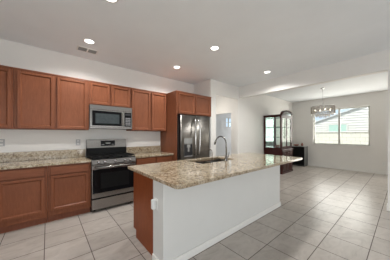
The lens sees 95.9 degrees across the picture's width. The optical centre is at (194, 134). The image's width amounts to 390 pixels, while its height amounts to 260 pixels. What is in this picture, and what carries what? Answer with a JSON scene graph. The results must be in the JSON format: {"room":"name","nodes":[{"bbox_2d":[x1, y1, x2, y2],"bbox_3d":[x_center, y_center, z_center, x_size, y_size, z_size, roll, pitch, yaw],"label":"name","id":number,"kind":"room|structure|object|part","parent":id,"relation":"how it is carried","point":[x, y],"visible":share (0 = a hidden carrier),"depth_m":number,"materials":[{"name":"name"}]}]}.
{"room":"kitchen","nodes":[
{"label":"kitchen","id":0,"kind":"room"},
{"bbox_2d":[0,39,193,210],"bbox_3d":[-2.360,-0.083,3.607,6.220,2.965,0.120,0,0,-40],"label":"wall","id":1,"kind":"structure","parent":0,"point":[12,54],"depth_m":3.48,"materials":[{"name":"paint"}]},
{"bbox_2d":[0,139,4,145],"bbox_3d":[-3.149,0.130,2.860,0.075,0.118,0.009,0,0,-40],"label":"wall outlet","id":2,"kind":"object","parent":1,"relation":"attached to","point":[2,141],"visible":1,"depth_m":2.87,"materials":[{"name":"white plastic"}]},
{"bbox_2d":[0,65,13,128],"bbox_3d":[-3.263,-0.570,2.548,0.913,0.960,0.338,0,0,-40],"label":"upper cabinet","id":3,"kind":"object","parent":1,"relation":"attached to","point":[6,72],"visible":0.94,"depth_m":2.67,"materials":[{"name":"brown wood"}]},
{"bbox_2d":[0,149,84,161],"bbox_3d":[-2.941,0.367,3.019,1.814,0.154,0.027,0,0,-40],"label":"backsplash","id":4,"kind":"structure","parent":1,"relation":"attached to","point":[52,154],"depth_m":3.14,"materials":[{"name":"stone"}]},
{"bbox_2d":[14,67,88,129],"bbox_3d":[-2.523,-0.570,3.168,1.013,0.960,0.338,0,0,-40],"label":"upper cabinet","id":5,"kind":"object","parent":1,"relation":"attached to","point":[42,100],"visible":1,"depth_m":2.99,"materials":[{"name":"brown wood"}]},
{"bbox_3d":[-2.608,-0.560,2.892,0.450,0.904,0.024,0,0,-40],"label":"door","id":6,"kind":"part","parent":5,"relation":"part of","materials":[{"name":"brown wood"}]},
{"bbox_3d":[-2.428,-1.039,3.054,1.013,0.022,0.012,0,0,-40],"label":"molding","id":7,"kind":"part","parent":5,"relation":"part of","materials":[{"name":"brown wood"}]},
{"bbox_3d":[-2.233,-0.560,3.207,0.448,0.904,0.024,0,0,-40],"label":"door","id":8,"kind":"part","parent":5,"relation":"part of","materials":[{"name":"brown wood"}]},
{"bbox_2d":[89,80,130,107],"bbox_3d":[-1.824,-0.818,3.755,0.808,0.465,0.338,0,0,-40],"label":"upper cabinet","id":9,"kind":"object","parent":1,"relation":"attached to","point":[105,94],"visible":0.96,"depth_m":3.60,"materials":[{"name":"brown wood"}]},
{"bbox_3d":[-1.883,-0.807,3.500,0.357,0.409,0.024,0,0,-40],"label":"door","id":10,"kind":"part","parent":9,"relation":"part of","materials":[{"name":"brown wood"}]},
{"bbox_3d":[-1.729,-1.039,3.641,0.808,0.022,0.012,0,0,-40],"label":"molding","id":11,"kind":"part","parent":9,"relation":"part of","materials":[{"name":"brown wood"}]},
{"bbox_2d":[89,104,131,128],"bbox_3d":[-1.791,-0.353,3.710,0.799,0.456,0.445,0,0,-40],"label":"microwave","id":12,"kind":"object","parent":9,"relation":"attached to","point":[100,116],"visible":0.97,"depth_m":3.54,"materials":[{"name":"metal"}]},
{"bbox_3d":[-1.760,-0.322,3.536,0.622,0.338,0.037,0,0,-40],"label":"door","id":13,"kind":"part","parent":12,"relation":"part of","materials":[{"name":"metal"}]},
{"bbox_3d":[-1.452,-0.322,3.794,0.173,0.338,0.037,0,0,-40],"label":"control panel","id":14,"kind":"part","parent":12,"relation":"part of","materials":[{"name":"metal"}]},
{"bbox_3d":[-1.576,-0.807,3.758,0.370,0.409,0.024,0,0,-40],"label":"door","id":15,"kind":"part","parent":9,"relation":"part of","materials":[{"name":"brown wood"}]},
{"bbox_2d":[126,146,160,152],"bbox_3d":[-1.277,0.367,4.415,0.925,0.154,0.027,0,0,-40],"label":"backsplash","id":16,"kind":"structure","parent":1,"relation":"attached to","point":[142,149],"depth_m":4.39,"materials":[{"name":"stone"}]},
{"bbox_2d":[126,88,165,130],"bbox_3d":[-1.169,-0.570,4.304,0.899,0.960,0.338,0,0,-40],"label":"upper cabinet","id":17,"kind":"object","parent":1,"relation":"attached to","point":[148,107],"visible":0.97,"depth_m":4.15,"materials":[{"name":"brown wood"}]},
{"bbox_3d":[-1.235,-0.560,4.044,0.431,0.904,0.024,0,0,-40],"label":"door","id":18,"kind":"part","parent":17,"relation":"part of","materials":[{"name":"brown wood"}]},
{"bbox_3d":[-1.074,-1.039,4.191,0.899,0.022,0.012,0,0,-40],"label":"molding","id":19,"kind":"part","parent":17,"relation":"part of","materials":[{"name":"brown wood"}]},
{"bbox_3d":[-0.889,-0.560,4.334,0.392,0.904,0.024,0,0,-40],"label":"door","id":20,"kind":"part","parent":17,"relation":"part of","materials":[{"name":"brown wood"}]},
{"bbox_2d":[0,0,389,102],"bbox_3d":[2.024,-1.665,2.644,12.000,0.200,10.850,0,0,-40],"label":"ceiling","id":21,"kind":"structure","parent":0,"point":[253,37],"depth_m":2.72,"materials":[{"name":"paint"}]},
{"bbox_2d":[76,45,98,54],"bbox_3d":[-1.984,-1.560,3.244,0.330,0.010,0.190,0,0,-40],"label":"ceiling vent","id":22,"kind":"object","parent":21,"relation":"in","point":[81,48],"visible":1,"depth_m":3.24,"materials":[{"name":"white metal"}]},
{"bbox_2d":[83,38,94,43],"bbox_3d":[-1.769,-1.562,2.941,0.176,0.006,0.176,0,0,-40],"label":"recessed light","id":23,"kind":"object","parent":21,"relation":"in","point":[89,41],"visible":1,"depth_m":2.94,"materials":[{"name":"white"}]},
{"bbox_2d":[106,0,118,2],"bbox_3d":[-0.964,-1.562,1.998,0.176,0.006,0.176,0,0,-40],"label":"recessed light","id":24,"kind":"object","parent":21,"relation":"in","point":[110,1],"visible":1,"depth_m":2.06,"materials":[{"name":"white"}]},
{"bbox_2d":[210,46,219,50],"bbox_3d":[0.356,-1.562,3.170,0.176,0.006,0.176,0,0,-40],"label":"recessed light","id":25,"kind":"object","parent":21,"relation":"in","point":[213,48],"visible":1,"depth_m":3.18,"materials":[{"name":"white"}]},
{"bbox_2d":[239,50,387,98],"bbox_3d":[2.557,-1.385,4.553,0.150,0.360,3.290,0,0,-40],"label":"beam","id":26,"kind":"structure","parent":21,"relation":"attached to","point":[375,63],"depth_m":4.00,"materials":[{"name":"paint"}]},
{"bbox_2d":[311,88,335,117],"bbox_3d":[4.270,-1.062,5.879,0.678,1.004,0.676,0,0,-40],"label":"chandelier","id":27,"kind":"object","parent":21,"relation":"hanging from","point":[317,108],"visible":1,"depth_m":5.80,"materials":[{"name":"silver metal"}]},
{"bbox_2d":[0,165,389,259],"bbox_3d":[2.024,1.460,2.644,12.000,0.120,10.850,0,0,-40],"label":"floor","id":28,"kind":"structure","parent":0,"point":[323,213],"depth_m":2.54,"materials":[{"name":"tile"}]},
{"bbox_2d":[0,166,46,233],"bbox_3d":[-2.728,0.943,2.808,0.568,0.914,0.627,0,0,-40],"label":"base cabinet","id":29,"kind":"object","parent":28,"relation":"on","point":[23,191],"visible":0.92,"depth_m":2.58,"materials":[{"name":"brown wood"}]},
{"bbox_3d":[-2.534,0.570,2.577,0.500,0.130,0.024,0,0,-40],"label":"drawer","id":30,"kind":"part","parent":29,"relation":"part of","materials":[{"name":"brown wood"}]},
{"bbox_3d":[-2.534,0.935,2.577,0.500,0.560,0.024,0,0,-40],"label":"door","id":31,"kind":"part","parent":29,"relation":"part of","materials":[{"name":"brown wood"}]},
{"bbox_2d":[48,162,90,221],"bbox_3d":[-2.282,0.943,3.182,0.592,0.914,0.627,0,0,-40],"label":"base cabinet","id":32,"kind":"object","parent":28,"relation":"on","point":[69,185],"visible":0.94,"depth_m":2.94,"materials":[{"name":"brown wood"}]},
{"bbox_3d":[-2.087,0.570,2.952,0.525,0.130,0.024,0,0,-40],"label":"drawer","id":33,"kind":"part","parent":32,"relation":"part of","materials":[{"name":"brown wood"}]},
{"bbox_3d":[-2.087,0.935,2.952,0.525,0.560,0.024,0,0,-40],"label":"door","id":34,"kind":"part","parent":32,"relation":"part of","materials":[{"name":"brown wood"}]},
{"bbox_2d":[86,139,135,210],"bbox_3d":[-1.702,0.749,3.578,0.790,1.302,0.709,0,0,-40],"label":"gas range","id":35,"kind":"object","parent":28,"relation":"on","point":[112,182],"visible":0.93,"depth_m":3.39,"materials":[{"name":"silver metal"}]},
{"bbox_3d":[-1.876,0.180,3.793,0.280,0.110,0.022,0,0,-40],"label":"clock panel","id":36,"kind":"part","parent":35,"relation":"part of","materials":[{"name":"black glass"}]},
{"bbox_2d":[87,155,134,159],"bbox_3d":[-1.701,0.456,3.576,0.780,0.027,0.535,0,0,-40],"label":"cooktop","id":37,"kind":"object","parent":35,"relation":"in","point":[122,157],"depth_m":3.42,"materials":[{"name":"black ceramic"}]},
{"bbox_3d":[-1.535,1.254,3.378,0.790,0.181,0.046,0,0,-40],"label":"storage drawer","id":38,"kind":"part","parent":35,"relation":"part of","materials":[{"name":"metal"}]},
{"bbox_3d":[-1.534,0.842,3.377,0.790,0.593,0.050,0,0,-40],"label":"oven door","id":39,"kind":"part","parent":35,"relation":"part of","materials":[{"name":"glass"}]},
{"bbox_3d":[-1.533,0.491,3.376,0.790,0.093,0.052,0,0,-40],"label":"control panel","id":40,"kind":"part","parent":35,"relation":"part of","materials":[{"name":"metal"}]},
{"bbox_3d":[-1.496,0.585,3.332,0.690,0.027,0.066,0,0,-40],"label":"door handle","id":41,"kind":"part","parent":35,"relation":"part of","materials":[{"name":"metal"}]},
{"bbox_2d":[136,155,171,164],"bbox_3d":[-1.085,0.943,4.186,0.923,0.914,0.627,0,0,-40],"label":"base cabinet","id":42,"kind":"object","parent":28,"relation":"on","point":[146,160],"visible":0.14,"depth_m":3.91,"materials":[{"name":"brown wood"}]},
{"bbox_3d":[-1.060,0.570,3.813,0.427,0.130,0.024,0,0,-40],"label":"drawer","id":43,"kind":"part","parent":42,"relation":"part of","materials":[{"name":"brown wood"}]},
{"bbox_2d":[126,146,173,157],"bbox_3d":[-1.078,0.388,4.177,0.925,0.195,0.649,0,0,-40],"label":"countertop","id":44,"kind":"structure","parent":42,"relation":"on","point":[142,151],"depth_m":4.24,"materials":[{"name":"stone"}]},
{"bbox_3d":[-0.708,0.570,4.109,0.413,0.130,0.024,0,0,-40],"label":"drawer","id":45,"kind":"part","parent":42,"relation":"part of","materials":[{"name":"brown wood"}]},
{"bbox_2d":[160,90,210,160],"bbox_3d":[-0.233,0.175,4.805,1.175,2.450,0.773,0,0,-40],"label":"enclosure","id":46,"kind":"object","parent":28,"relation":"on","point":[177,102],"visible":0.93,"depth_m":4.37,"materials":[{"name":"brown wood"}]},
{"bbox_3d":[-0.676,0.175,4.437,0.023,2.450,0.767,0,0,-40],"label":"panel","id":47,"kind":"part","parent":46,"relation":"part of","materials":[{"name":"brown wood"}]},
{"bbox_3d":[-0.198,-0.767,4.344,0.510,0.490,0.024,0,0,-40],"label":"door","id":48,"kind":"part","parent":46,"relation":"part of","materials":[{"name":"brown wood"}]},
{"bbox_3d":[0.016,-1.039,4.527,1.151,0.022,0.012,0,0,-40],"label":"molding","id":49,"kind":"part","parent":46,"relation":"part of","materials":[{"name":"brown wood"}]},
{"bbox_3d":[0.219,-0.767,4.695,0.520,0.490,0.024,0,0,-40],"label":"door","id":50,"kind":"part","parent":46,"relation":"part of","materials":[{"name":"brown wood"}]},
{"bbox_2d":[177,114,208,160],"bbox_3d":[-0.201,0.454,4.709,0.945,1.893,0.886,0,0,-40],"label":"refrigerator","id":51,"kind":"object","parent":28,"relation":"on","point":[192,131],"visible":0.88,"depth_m":4.35,"materials":[{"name":"metal"}]},
{"bbox_3d":[-0.185,0.062,4.319,0.468,1.075,0.085,0,0,-40],"label":"door","id":52,"kind":"part","parent":51,"relation":"part of","materials":[{"name":"metal"}]},
{"bbox_3d":[0.002,0.060,4.363,0.052,0.911,0.095,0,0,-40],"label":"door handle","id":53,"kind":"part","parent":51,"relation":"part of","materials":[{"name":"silver metal"}]},
{"bbox_3d":[0.101,0.060,4.447,0.052,0.911,0.095,0,0,-40],"label":"door handle","id":54,"kind":"part","parent":51,"relation":"part of","materials":[{"name":"silver metal"}]},
{"bbox_3d":[0.180,0.062,4.624,0.471,1.075,0.085,0,0,-40],"label":"door","id":55,"kind":"part","parent":51,"relation":"part of","materials":[{"name":"metal"}]},
{"bbox_2d":[134,159,280,259],"bbox_3d":[0.398,0.943,2.949,2.626,0.914,0.883,0,0,-40],"label":"kitchen island","id":56,"kind":"object","parent":28,"relation":"on","point":[186,222],"visible":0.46,"depth_m":2.19,"materials":[{"name":"paint"}]},
{"bbox_3d":[-0.648,0.943,2.227,0.020,0.914,0.644,0,0,-40],"label":"panel","id":57,"kind":"part","parent":56,"relation":"part of","materials":[{"name":"brown wood"}]},
{"bbox_2d":[151,198,157,209],"bbox_3d":[-0.437,0.745,1.881,0.052,0.118,0.075,0,0,-40],"label":"wall outlet","id":58,"kind":"object","parent":56,"relation":"attached to","point":[154,202],"visible":1,"depth_m":1.87,"materials":[{"name":"white plastic"}]},
{"bbox_2d":[128,153,301,188],"bbox_3d":[0.577,0.465,2.967,2.962,0.040,1.255,0,0,-40],"label":"island countertop","id":59,"kind":"structure","parent":56,"relation":"on","point":[180,174],"depth_m":2.34,"materials":[{"name":"stone"}]},
{"bbox_2d":[196,159,223,163],"bbox_3d":[0.310,0.580,3.116,0.844,0.188,0.410,0,0,-40],"label":"double sink","id":60,"kind":"object","parent":59,"relation":"in","point":[216,160],"visible":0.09,"depth_m":3.34,"materials":[{"name":"metal"}]},
{"bbox_3d":[0.476,0.580,3.255,0.411,0.188,0.410,0,0,-40],"label":"bowl","id":61,"kind":"part","parent":60,"relation":"part of","materials":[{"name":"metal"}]},
{"bbox_2d":[214,136,228,160],"bbox_3d":[0.468,0.231,3.111,0.105,0.427,0.316,0,0,-40],"label":"kitchen faucet","id":62,"kind":"object","parent":59,"relation":"on","point":[226,157],"visible":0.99,"depth_m":3.00,"materials":[{"name":"silver metal"}]},
{"bbox_3d":[0.457,0.179,3.089,0.022,0.322,0.260,0,0,-40],"label":"spout","id":63,"kind":"part","parent":62,"relation":"part of","materials":[{"name":"silver metal"}]},
{"bbox_3d":[0.605,1.357,2.702,2.626,0.085,0.238,0,0,-40],"label":"baseboard","id":64,"kind":"part","parent":56,"relation":"part of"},
{"bbox_2d":[264,110,292,173],"bbox_3d":[3.216,0.247,6.747,0.960,2.306,0.724,0,0,-40],"label":"china cabinet","id":65,"kind":"object","parent":28,"relation":"on","point":[269,120],"visible":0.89,"depth_m":6.62,"materials":[{"name":"brown wood"}]},
{"bbox_3d":[2.677,-0.090,6.732,0.055,1.119,0.055,0,0,-40],"label":"corner post","id":66,"kind":"part","parent":65,"relation":"part of","materials":[{"name":"brown wood"}]},
{"bbox_2d":[266,118,274,146],"bbox_3d":[2.988,-0.090,7.019,0.788,1.120,0.010,0,0,-40],"label":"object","id":67,"kind":"structure","parent":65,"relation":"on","point":[270,123],"depth_m":7.05,"materials":[{"name":"clear glass"}]},
{"bbox_3d":[3.197,-0.670,6.770,0.900,0.040,0.665,0,0,-40],"label":"rail","id":68,"kind":"part","parent":65,"relation":"part of","materials":[{"name":"brown wood"}]},
{"bbox_3d":[3.207,-0.711,6.758,0.960,0.039,0.695,0,0,-40],"label":"cornice","id":69,"kind":"part","parent":65,"relation":"part of","materials":[{"name":"brown wood"}]},
{"bbox_3d":[3.069,-0.090,6.265,0.055,1.119,0.055,0,0,-40],"label":"corner post","id":70,"kind":"part","parent":65,"relation":"part of","materials":[{"name":"brown wood"}]},
{"bbox_3d":[3.248,-0.090,6.399,0.390,1.116,0.022,0,0,-40],"label":"door frame","id":71,"kind":"part","parent":65,"relation":"part of","materials":[{"name":"brown wood"}]},
{"bbox_3d":[3.553,-0.090,6.655,0.390,1.116,0.022,0,0,-40],"label":"door frame","id":72,"kind":"part","parent":65,"relation":"part of","materials":[{"name":"brown wood"}]},
{"bbox_2d":[292,145,307,165],"bbox_3d":[4.760,0.955,8.084,0.476,0.890,0.620,0,0,-40],"label":"base cabinet","id":73,"kind":"object","parent":28,"relation":"on","point":[298,151],"visible":0.71,"depth_m":7.89,"materials":[{"name":"paint"}]},
{"bbox_3d":[4.612,0.945,7.960,0.019,0.810,0.600,0,0,-40],"label":"door","id":74,"kind":"part","parent":73,"relation":"part of","materials":[{"name":"black wood"}]},
{"bbox_3d":[-3.195,0.943,2.416,0.648,0.914,0.627,0,0,-40],"label":"base cabinet","id":75,"kind":"object","parent":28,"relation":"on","visible":0},
{"bbox_2d":[0,149,90,169],"bbox_3d":[-2.741,0.388,2.781,1.814,0.195,0.649,0,0,-40],"label":"countertop","id":76,"kind":"structure","parent":75,"relation":"on","point":[8,160],"depth_m":3.02,"materials":[{"name":"stone"}]},
{"bbox_2d":[194,79,213,156],"bbox_3d":[0.250,-0.083,5.241,0.120,2.965,0.730,0,0,-40],"label":"wall","id":77,"kind":"structure","parent":0,"point":[205,88],"depth_m":4.99,"materials":[{"name":"paint"}]},
{"bbox_2d":[216,113,230,155],"bbox_3d":[1.821,-0.083,8.784,4.120,2.965,0.120,0,0,-40],"label":"wall","id":78,"kind":"structure","parent":0,"point":[221,129],"depth_m":8.26,"materials":[{"name":"paint"}]},
{"bbox_2d":[216,96,234,153],"bbox_3d":[0.682,-0.083,6.843,0.120,2.965,2.390,0,0,-40],"label":"wall","id":79,"kind":"structure","parent":0,"point":[224,105],"depth_m":6.13,"materials":[{"name":"paint"}]},
{"bbox_2d":[214,80,292,155],"bbox_3d":[2.591,-0.083,6.807,5.480,2.965,0.120,0,0,-40],"label":"wall","id":80,"kind":"structure","parent":0,"point":[250,112],"depth_m":6.28,"materials":[{"name":"paint"}]},
{"bbox_2d":[293,90,387,171],"bbox_3d":[6.400,-0.083,6.647,0.150,2.965,5.260,0,0,-40],"label":"wall","id":81,"kind":"structure","parent":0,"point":[357,157],"depth_m":6.87,"materials":[{"name":"paint"}]},
{"bbox_2d":[312,105,370,146],"bbox_3d":[5.902,-0.328,7.202,0.140,1.525,1.850,0,0,-40],"label":"window","id":82,"kind":"structure","parent":81,"relation":"attached to","point":[338,109],"depth_m":7.11,"materials":[{"name":"plastic"}]},
{"bbox_2d":[308,163,387,174],"bbox_3d":[6.339,1.350,6.592,0.014,0.100,4.994,0,0,-40],"label":"baseboard","id":83,"kind":"structure","parent":81,"relation":"attached to","point":[309,164],"depth_m":6.88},
{"bbox_2d":[388,50,389,205],"bbox_3d":[5.141,-0.083,1.473,0.150,2.965,4.750,0,0,-40],"label":"wall","id":84,"kind":"structure","parent":0,"point":[388,50],"depth_m":3.23,"materials":[{"name":"paint"}]},
{"label":"outside","id":85,"kind":"structure","parent":0,"visible":0},
{"bbox_3d":[18.215,1.675,20.500,35.740,0.250,36.000,0,0,-40],"label":"ground","id":86,"kind":"structure","parent":85,"visible":0},
{"bbox_2d":[315,107,367,131],"bbox_3d":[14.627,-0.741,10.703,4.430,4.581,12.600,0,0,-40],"label":"neighbor house","id":87,"kind":"structure","parent":86,"relation":"on","point":[354,119],"depth_m":12.20,"materials":[{"name":"white"}]},
{"bbox_2d":[315,131,367,144],"bbox_3d":[8.171,0.675,11.422,0.280,1.750,21.000,0,0,-40],"label":"fence","id":88,"kind":"object","parent":86,"relation":"on","point":[346,137],"visible":0.19,"depth_m":10.43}
]}

